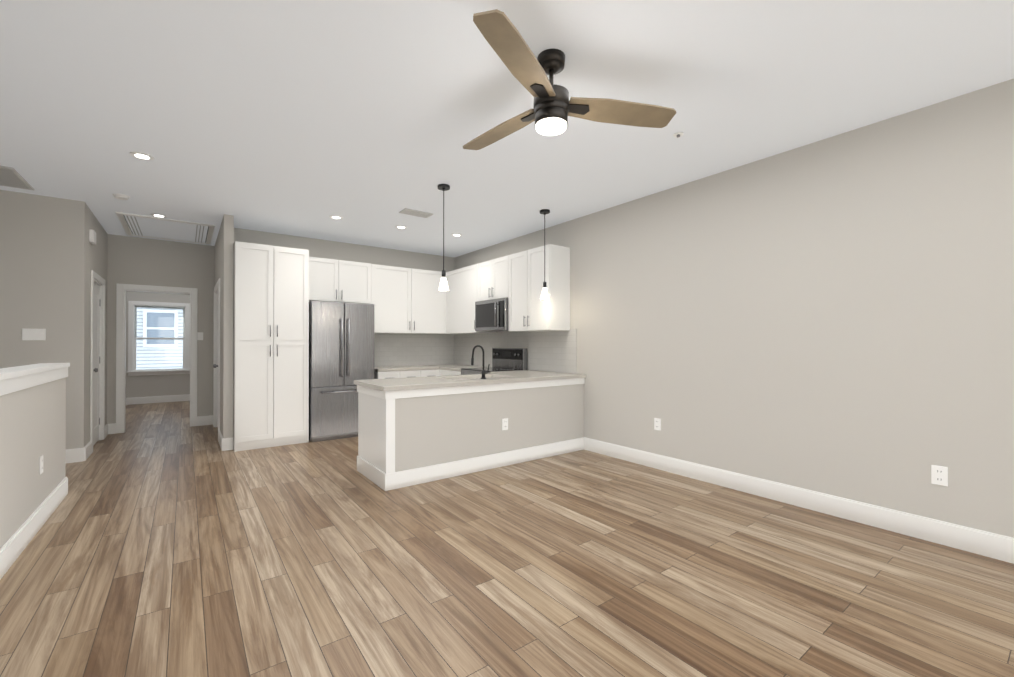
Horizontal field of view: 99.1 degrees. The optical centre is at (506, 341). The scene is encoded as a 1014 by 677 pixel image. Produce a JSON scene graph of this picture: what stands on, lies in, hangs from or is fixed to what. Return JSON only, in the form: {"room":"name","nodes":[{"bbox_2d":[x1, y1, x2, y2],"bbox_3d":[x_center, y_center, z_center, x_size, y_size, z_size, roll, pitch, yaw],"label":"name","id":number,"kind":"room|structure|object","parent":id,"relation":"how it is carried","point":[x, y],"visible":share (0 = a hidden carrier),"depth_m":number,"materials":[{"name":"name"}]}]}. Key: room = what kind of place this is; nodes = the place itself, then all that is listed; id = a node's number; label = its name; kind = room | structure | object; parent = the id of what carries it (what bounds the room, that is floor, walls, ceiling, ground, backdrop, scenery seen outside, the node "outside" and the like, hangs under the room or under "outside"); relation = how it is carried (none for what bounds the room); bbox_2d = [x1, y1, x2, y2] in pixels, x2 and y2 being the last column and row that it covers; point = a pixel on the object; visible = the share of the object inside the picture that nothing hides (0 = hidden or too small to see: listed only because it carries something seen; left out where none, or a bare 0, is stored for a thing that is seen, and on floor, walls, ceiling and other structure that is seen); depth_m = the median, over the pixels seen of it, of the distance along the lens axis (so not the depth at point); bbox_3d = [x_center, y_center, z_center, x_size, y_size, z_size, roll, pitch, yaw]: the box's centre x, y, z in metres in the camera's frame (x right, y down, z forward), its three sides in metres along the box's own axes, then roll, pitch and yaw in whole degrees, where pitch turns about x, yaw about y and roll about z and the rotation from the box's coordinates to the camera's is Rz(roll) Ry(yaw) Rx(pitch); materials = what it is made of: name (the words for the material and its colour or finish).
{"room":"kitchen","nodes":[
{"label":"kitchen","id":0,"kind":"room"},
{"bbox_2d":[0,363,69,548],"bbox_3d":[-1.426,0.716,0.450,0.180,1.105,7.860,0,0,-37],"label":"wall","id":1,"kind":"structure","parent":0,"point":[32,414],"depth_m":2.80,"materials":[{"name":"grey paint"}]},
{"bbox_2d":[0,477,67,579],"bbox_3d":[-1.367,1.196,0.491,0.016,0.145,7.860,0,0,-37],"label":"baseboard","id":2,"kind":"structure","parent":1,"relation":"attached to","point":[14,546],"depth_m":2.77,"materials":[{"name":"white wood"}]},
{"bbox_2d":[39,455,42,474],"bbox_3d":[-3.250,0.860,3.018,0.008,0.120,0.075,0,0,-37],"label":"outlet","id":3,"kind":"object","parent":1,"relation":"attached to","point":[41,466],"visible":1,"depth_m":3.01,"materials":[{"name":"white plastic"}]},
{"bbox_2d":[0,190,86,448],"bbox_3d":[-5.256,-0.115,4.228,1.630,2.800,0.130,0,0,-37],"label":"wall","id":4,"kind":"structure","parent":0,"point":[43,262],"depth_m":4.50,"materials":[{"name":"grey paint"}]},
{"bbox_2d":[22,328,45,339],"bbox_3d":[-4.857,-0.073,4.437,0.165,0.120,0.010,0,0,-37],"label":"light switch","id":5,"kind":"object","parent":4,"relation":"attached to","point":[33,334],"visible":1,"depth_m":4.43,"materials":[{"name":"white plastic"}]},
{"bbox_2d":[65,448,83,463],"bbox_3d":[-5.213,1.213,4.164,1.630,0.145,0.016,0,0,-37],"label":"baseboard","id":6,"kind":"structure","parent":4,"relation":"attached to","point":[75,455],"depth_m":4.60,"materials":[{"name":"white wood"}]},
{"bbox_2d":[86,206,107,444],"bbox_3d":[-5.168,-0.109,5.366,0.130,2.800,1.590,0,0,-37],"label":"wall","id":7,"kind":"structure","parent":0,"point":[97,258],"depth_m":5.07,"materials":[{"name":"grey paint"}]},
{"bbox_2d":[84,441,91,460],"bbox_3d":[-4.676,1.216,4.822,0.016,0.145,0.400,0,0,-37],"label":"baseboard","id":8,"kind":"structure","parent":7,"relation":"attached to","point":[87,450],"depth_m":4.76,"materials":[{"name":"white wood"}]},
{"bbox_2d":[89,229,95,244],"bbox_3d":[-4.762,-1.201,4.969,0.039,0.140,0.180,0,0,-37],"label":"door chime","id":9,"kind":"object","parent":7,"relation":"attached to","point":[92,236],"visible":1,"depth_m":4.90,"materials":[{"name":"white plastic"}]},
{"bbox_2d":[93,283,100,445],"bbox_3d":[-5.101,0.275,5.363,0.111,2.008,0.788,0,0,-37],"label":"hall door","id":10,"kind":"structure","parent":7,"relation":"in","point":[96,418],"depth_m":5.51,"materials":[{"name":"white wood"}]},
{"bbox_2d":[90,270,104,452],"bbox_3d":[-5.133,0.233,5.334,0.148,2.115,0.970,0,0,-37],"label":"door frame","id":11,"kind":"structure","parent":7,"relation":"attached to","point":[100,281],"depth_m":5.67,"materials":[{"name":"white wood"}]},
{"bbox_2d":[105,424,107,436],"bbox_3d":[-5.476,1.221,5.897,0.016,0.145,0.360,0,0,-37],"label":"baseboard","id":12,"kind":"structure","parent":7,"relation":"attached to","point":[106,429],"depth_m":5.90,"materials":[{"name":"white wood"}]},
{"bbox_2d":[126,291,189,397],"bbox_3d":[-6.604,-0.088,9.994,6.350,2.800,0.150,0,0,-37],"label":"wall","id":13,"kind":"structure","parent":0,"point":[154,385],"depth_m":9.22,"materials":[{"name":"grey paint"}]},
{"bbox_2d":[126,394,189,404],"bbox_3d":[-7.436,1.236,9.264,4.150,0.145,0.016,0,0,-37],"label":"baseboard","id":14,"kind":"structure","parent":13,"relation":"attached to","point":[154,399],"depth_m":9.23,"materials":[{"name":"white wood"}]},
{"bbox_2d":[127,301,189,375],"bbox_3d":[-7.472,-0.066,9.310,1.070,1.560,0.210,0,0,-37],"label":"window","id":15,"kind":"structure","parent":13,"relation":"in","point":[136,337],"depth_m":9.26,"materials":[{"name":"clear glass"}]},
{"bbox_2d":[107,234,214,423],"bbox_3d":[-4.389,-0.102,7.017,6.350,2.800,0.130,0,0,-37],"label":"wall","id":16,"kind":"structure","parent":0,"point":[142,261],"depth_m":6.44,"materials":[{"name":"grey paint"}]},
{"bbox_2d":[108,423,115,433],"bbox_3d":[-5.547,1.221,6.059,0.095,0.145,0.016,0,0,-37],"label":"baseboard","id":17,"kind":"structure","parent":16,"relation":"attached to","point":[111,428],"depth_m":6.06,"materials":[{"name":"white wood"}]},
{"bbox_2d":[116,283,197,433],"bbox_3d":[-5.174,0.238,6.420,0.930,2.115,0.148,0,0,-37],"label":"door frame","id":18,"kind":"structure","parent":16,"relation":"attached to","point":[121,289],"depth_m":6.21,"materials":[{"name":"white wood"}]},
{"bbox_2d":[197,332,202,339],"bbox_3d":[-4.736,-0.083,6.670,0.075,0.120,0.010,0,0,-37],"label":"light switch","id":19,"kind":"object","parent":16,"relation":"attached to","point":[199,335],"visible":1,"depth_m":6.67,"materials":[{"name":"white plastic"}]},
{"bbox_2d":[197,415,212,425],"bbox_3d":[-4.676,1.224,6.706,0.215,0.145,0.016,0,0,-37],"label":"baseboard","id":20,"kind":"structure","parent":16,"relation":"attached to","point":[204,420],"depth_m":6.69,"materials":[{"name":"white wood"}]},
{"bbox_2d":[214,214,233,437],"bbox_3d":[-3.935,-0.106,5.978,0.098,2.800,2.080,0,0,-37],"label":"wall","id":21,"kind":"structure","parent":0,"point":[224,260],"depth_m":5.16,"materials":[{"name":"grey paint"}]},
{"bbox_2d":[213,305,217,426],"bbox_3d":[-4.251,0.279,6.339,0.111,2.008,0.536,0,0,-37],"label":"hall door","id":22,"kind":"structure","parent":21,"relation":"in","point":[217,364],"depth_m":6.52,"materials":[{"name":"white wood"}]},
{"bbox_2d":[213,278,219,430],"bbox_3d":[-4.068,0.237,6.139,0.116,2.115,1.250,0,0,-37],"label":"door frame","id":23,"kind":"structure","parent":21,"relation":"attached to","point":[217,294],"depth_m":6.55,"materials":[{"name":"white wood"}]},
{"bbox_2d":[218,430,222,450],"bbox_3d":[-3.548,1.218,5.356,0.016,0.145,0.630,0,0,-37],"label":"baseboard","id":24,"kind":"structure","parent":21,"relation":"attached to","point":[220,438],"depth_m":5.27,"materials":[{"name":"white wood"}]},
{"bbox_2d":[223,437,232,450],"bbox_3d":[-3.309,1.217,5.131,0.098,0.145,0.016,0,0,-37],"label":"baseboard","id":25,"kind":"structure","parent":21,"relation":"attached to","point":[227,443],"depth_m":5.12,"materials":[{"name":"white wood"}]},
{"bbox_2d":[234,228,453,366],"bbox_3d":[-2.339,-0.103,6.747,3.382,2.800,0.150,0,0,-37],"label":"wall","id":26,"kind":"structure","parent":0,"point":[321,248],"depth_m":6.62,"materials":[{"name":"grey paint"}]},
{"bbox_2d":[371,264,406,333],"bbox_3d":[-1.849,-0.648,6.800,0.706,1.030,0.350,0,0,-37],"label":"upper cabinet","id":27,"kind":"object","parent":26,"relation":"attached to","point":[388,283],"depth_m":6.63,"materials":[{"name":"white wood"}]},
{"bbox_2d":[374,333,453,366],"bbox_3d":[-1.598,0.124,7.199,1.590,0.549,0.008,0,0,-37],"label":"tile backsplash","id":28,"kind":"structure","parent":26,"relation":"attached to","point":[390,349],"depth_m":7.21,"materials":[{"name":"white tile"}]},
{"bbox_2d":[407,268,446,333],"bbox_3d":[-1.369,-0.646,7.131,0.704,1.030,0.391,0,0,-37],"label":"upper cabinet","id":29,"kind":"object","parent":26,"relation":"attached to","point":[409,301],"depth_m":6.99,"materials":[{"name":"white wood"}]},
{"bbox_2d":[0,401,1013,676],"bbox_3d":[-2.202,1.335,4.070,6.650,0.100,14.900,0,0,-37],"label":"floor","id":30,"kind":"structure","parent":0,"point":[166,541],"depth_m":2.33,"materials":[{"name":"brown wood"}]},
{"bbox_2d":[233,241,370,451],"bbox_3d":[-2.703,0.057,5.878,1.753,2.472,0.803,0,0,-37],"label":"tall cabinet","id":31,"kind":"object","parent":30,"relation":"on","point":[277,289],"visible":0.96,"depth_m":5.32,"materials":[{"name":"white wood"}]},
{"bbox_2d":[309,301,373,441],"bbox_3d":[-2.388,0.384,6.058,0.822,1.820,0.848,0,0,-37],"label":"fridge","id":32,"kind":"object","parent":30,"relation":"on","point":[341,347],"visible":0.83,"depth_m":5.71,"materials":[{"name":"silver metal"}]},
{"bbox_2d":[374,368,405,378],"bbox_3d":[-1.887,0.866,6.584,0.395,0.860,0.639,0,0,-37],"label":"base cabinet","id":33,"kind":"object","parent":30,"relation":"on","point":[385,372],"depth_m":6.33,"materials":[{"name":"white"}]},
{"bbox_2d":[374,364,457,371],"bbox_3d":[-1.396,0.418,6.950,1.618,0.040,0.642,0,0,-37],"label":"countertop","id":34,"kind":"structure","parent":33,"relation":"on","point":[392,368],"depth_m":6.65,"materials":[{"name":"beige stone"}]},
{"bbox_2d":[406,368,417,377],"bbox_3d":[-1.644,0.867,6.765,0.455,0.860,0.639,0,0,-37],"label":"base cabinet","id":35,"kind":"object","parent":30,"relation":"on","point":[410,372],"depth_m":6.52,"materials":[{"name":"white"}]},
{"bbox_2d":[418,368,437,376],"bbox_3d":[-1.390,0.868,6.929,0.392,0.860,0.679,0,0,-37],"label":"base cabinet","id":36,"kind":"object","parent":30,"relation":"on","point":[422,372],"depth_m":6.68,"materials":[{"name":"white"}]},
{"bbox_2d":[438,368,497,375],"bbox_3d":[-0.637,0.867,6.715,0.678,0.860,0.687,0,0,-37],"label":"base cabinet","id":37,"kind":"object","parent":30,"relation":"on","point":[441,371],"depth_m":6.60,"materials":[{"name":"white"}]},
{"bbox_2d":[454,365,481,371],"bbox_3d":[-0.615,0.417,6.718,0.642,0.040,0.661,0,0,-37],"label":"countertop","id":38,"kind":"structure","parent":37,"relation":"on","point":[458,369],"depth_m":6.62,"materials":[{"name":"beige stone"}]},
{"bbox_2d":[354,371,585,490],"bbox_3d":[-0.304,0.838,4.752,2.487,0.900,0.846,0,0,-37],"label":"kitchen peninsula","id":39,"kind":"object","parent":30,"relation":"on","point":[412,431],"depth_m":4.22,"materials":[{"name":"grey paint"}]},
{"bbox_2d":[471,345,489,378],"bbox_3d":[-0.278,0.210,4.543,0.127,0.352,0.195,0,0,-37],"label":"sink faucet","id":40,"kind":"object","parent":39,"relation":"on","point":[483,370],"visible":1,"depth_m":4.49,"materials":[{"name":"black metal"}]},
{"bbox_2d":[502,418,507,429],"bbox_3d":[-0.019,0.857,4.480,0.075,0.120,0.008,0,0,-37],"label":"outlet","id":41,"kind":"object","parent":39,"relation":"attached to","point":[504,423],"visible":1,"depth_m":4.48,"materials":[{"name":"white plastic"}]},
{"bbox_2d":[461,348,526,374],"bbox_3d":[-0.215,0.684,6.124,0.689,1.180,0.754,0,0,-37],"label":"range","id":42,"kind":"object","parent":30,"relation":"on","point":[508,359],"visible":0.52,"depth_m":6.17,"materials":[{"name":"silver metal"}]},
{"bbox_2d":[0,0,1013,257],"bbox_3d":[-2.202,-1.565,4.083,6.650,0.100,14.900,0,0,-37],"label":"ceiling","id":43,"kind":"structure","parent":0,"point":[366,120],"depth_m":2.68,"materials":[{"name":"white paint"}]},
{"bbox_2d":[0,166,34,190],"bbox_3d":[-4.793,-1.510,3.813,0.730,0.012,0.660,0,0,-37],"label":"ceiling vent","id":44,"kind":"object","parent":43,"relation":"in","point":[11,177],"visible":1,"depth_m":4.02,"materials":[{"name":"grey metal"}]},
{"bbox_2d":[113,193,128,199],"bbox_3d":[-3.992,-1.495,4.471,0.130,0.035,0.130,0,0,-37],"label":"smoke detector","id":45,"kind":"object","parent":43,"relation":"attached to","point":[120,196],"visible":1,"depth_m":4.44,"materials":[{"name":"white plastic"}]},
{"bbox_2d":[130,152,153,159],"bbox_3d":[-2.980,-1.514,3.529,0.156,0.008,0.156,0,0,-37],"label":"recessed light","id":46,"kind":"object","parent":43,"relation":"in","point":[141,155],"visible":1,"depth_m":3.52,"materials":[{"name":"white"}]},
{"bbox_2d":[151,213,166,217],"bbox_3d":[-4.161,-1.506,5.168,0.156,0.008,0.156,0,0,-37],"label":"recessed light","id":47,"kind":"object","parent":43,"relation":"in","point":[158,215],"visible":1,"depth_m":5.15,"materials":[{"name":"white"}]},
{"bbox_2d":[115,212,214,244],"bbox_3d":[-4.551,-1.499,5.825,0.960,0.016,1.300,0,0,-37],"label":"ceiling panel","id":48,"kind":"object","parent":43,"relation":"attached to","point":[159,228],"visible":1,"depth_m":5.72,"materials":[{"name":"white"}]},
{"bbox_2d":[329,215,342,218],"bbox_3d":[-2.071,-1.506,5.239,0.156,0.008,0.156,0,0,-37],"label":"recessed light","id":49,"kind":"object","parent":43,"relation":"in","point":[335,217],"visible":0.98,"depth_m":5.23,"materials":[{"name":"white"}]},
{"bbox_2d":[395,225,406,228],"bbox_3d":[-1.391,-1.504,5.683,0.156,0.008,0.156,0,0,-37],"label":"recessed light","id":50,"kind":"object","parent":43,"relation":"in","point":[401,227],"visible":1,"depth_m":5.68,"materials":[{"name":"white"}]},
{"bbox_2d":[399,208,432,217],"bbox_3d":[-1.064,-1.504,5.066,0.350,0.012,0.180,0,0,-37],"label":"ceiling vent","id":51,"kind":"object","parent":43,"relation":"in","point":[415,213],"visible":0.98,"depth_m":5.06,"materials":[{"name":"grey metal"}]},
{"bbox_2d":[438,184,449,290],"bbox_3d":[-0.615,-1.007,4.201,0.120,1.014,0.120,0,0,-37],"label":"pendant light","id":52,"kind":"object","parent":43,"relation":"hanging from","point":[443,286],"visible":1,"depth_m":4.18,"materials":[{"name":"black"}]},
{"bbox_2d":[540,209,549,298],"bbox_3d":[0.436,-1.003,4.983,0.120,1.014,0.120,0,0,-37],"label":"pendant light","id":53,"kind":"object","parent":43,"relation":"hanging from","point":[544,294],"visible":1,"depth_m":4.97,"materials":[{"name":"black"}]},
{"bbox_2d":[463,9,675,149],"bbox_3d":[0.141,-1.332,2.459,1.342,0.380,1.095,0,0,-37],"label":"ceiling fan","id":54,"kind":"object","parent":43,"relation":"hanging from","point":[555,107],"visible":1,"depth_m":2.27,"materials":[{"name":"brown wood"}]},
{"bbox_2d":[673,132,683,137],"bbox_3d":[1.255,-1.509,3.164,0.070,0.020,0.070,0,0,-37],"label":"sprinkler","id":55,"kind":"object","parent":43,"relation":"attached to","point":[678,134],"visible":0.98,"depth_m":3.15,"materials":[{"name":"white metal"}]},
{"bbox_2d":[494,370,533,372],"bbox_3d":[0.120,0.412,5.730,0.642,0.040,0.266,0,0,-37],"label":"countertop","id":56,"kind":"structure","parent":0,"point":[518,370],"depth_m":5.67,"materials":[{"name":"beige stone"}]},
{"bbox_2d":[454,79,1013,537],"bbox_3d":[1.943,-0.116,3.950,0.150,2.800,9.750,0,0,-37],"label":"wall","id":57,"kind":"structure","parent":0,"point":[832,315],"depth_m":3.21,"materials":[{"name":"grey paint"}]},
{"bbox_2d":[447,263,494,333],"bbox_3d":[-0.587,-0.647,6.898,0.388,1.030,1.039,0,0,-37],"label":"upper cabinet","id":58,"kind":"object","parent":57,"relation":"attached to","point":[463,283],"depth_m":6.81,"materials":[{"name":"white wood"}]},
{"bbox_2d":[479,256,506,300],"bbox_3d":[-0.071,-0.880,6.238,0.349,0.570,0.764,0,0,-37],"label":"upper cabinet","id":59,"kind":"object","parent":57,"relation":"attached to","point":[492,273],"depth_m":6.11,"materials":[{"name":"white wood"}]},
{"bbox_2d":[475,298,507,331],"bbox_3d":[-0.111,-0.373,6.207,0.445,0.436,0.752,0,0,-37],"label":"microwave","id":60,"kind":"object","parent":59,"relation":"attached to","point":[491,315],"visible":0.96,"depth_m":6.05,"materials":[{"name":"silver metal"}]},
{"bbox_2d":[454,329,576,372],"bbox_3d":[-0.045,0.115,6.490,0.008,0.559,3.000,0,0,-37],"label":"tile backsplash","id":61,"kind":"structure","parent":57,"relation":"attached to","point":[553,351],"depth_m":5.95,"materials":[{"name":"white tile"}]},
{"bbox_2d":[507,244,569,331],"bbox_3d":[0.382,-0.653,5.628,0.349,1.030,0.882,0,0,-37],"label":"upper cabinet","id":62,"kind":"object","parent":57,"relation":"attached to","point":[527,312],"depth_m":5.36,"materials":[{"name":"white wood"}]},
{"bbox_2d":[654,418,660,430],"bbox_3d":[1.523,0.836,4.375,0.008,0.120,0.075,0,0,-37],"label":"electrical outlet","id":63,"kind":"object","parent":57,"relation":"attached to","point":[657,423],"visible":1,"depth_m":4.37,"materials":[{"name":"white plastic"}]},
{"bbox_2d":[584,437,1013,563],"bbox_3d":[2.809,1.206,2.641,0.016,0.145,6.326,0,0,-37],"label":"baseboard","id":64,"kind":"structure","parent":57,"relation":"attached to","point":[984,543],"depth_m":3.17,"materials":[{"name":"white wood"}]},
{"bbox_2d":[931,465,947,486],"bbox_3d":[2.741,0.849,2.738,0.008,0.120,0.075,0,0,-37],"label":"electrical outlet","id":65,"kind":"object","parent":57,"relation":"attached to","point":[939,475],"visible":1,"depth_m":2.74,"materials":[{"name":"white plastic"}]},
{"label":"outside","id":66,"kind":"structure","parent":0,"visible":0},
{"bbox_2d":[136,308,182,369],"bbox_3d":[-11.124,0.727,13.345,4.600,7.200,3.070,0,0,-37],"label":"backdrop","id":67,"kind":"structure","parent":66,"point":[165,317],"depth_m":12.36,"materials":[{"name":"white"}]}
]}

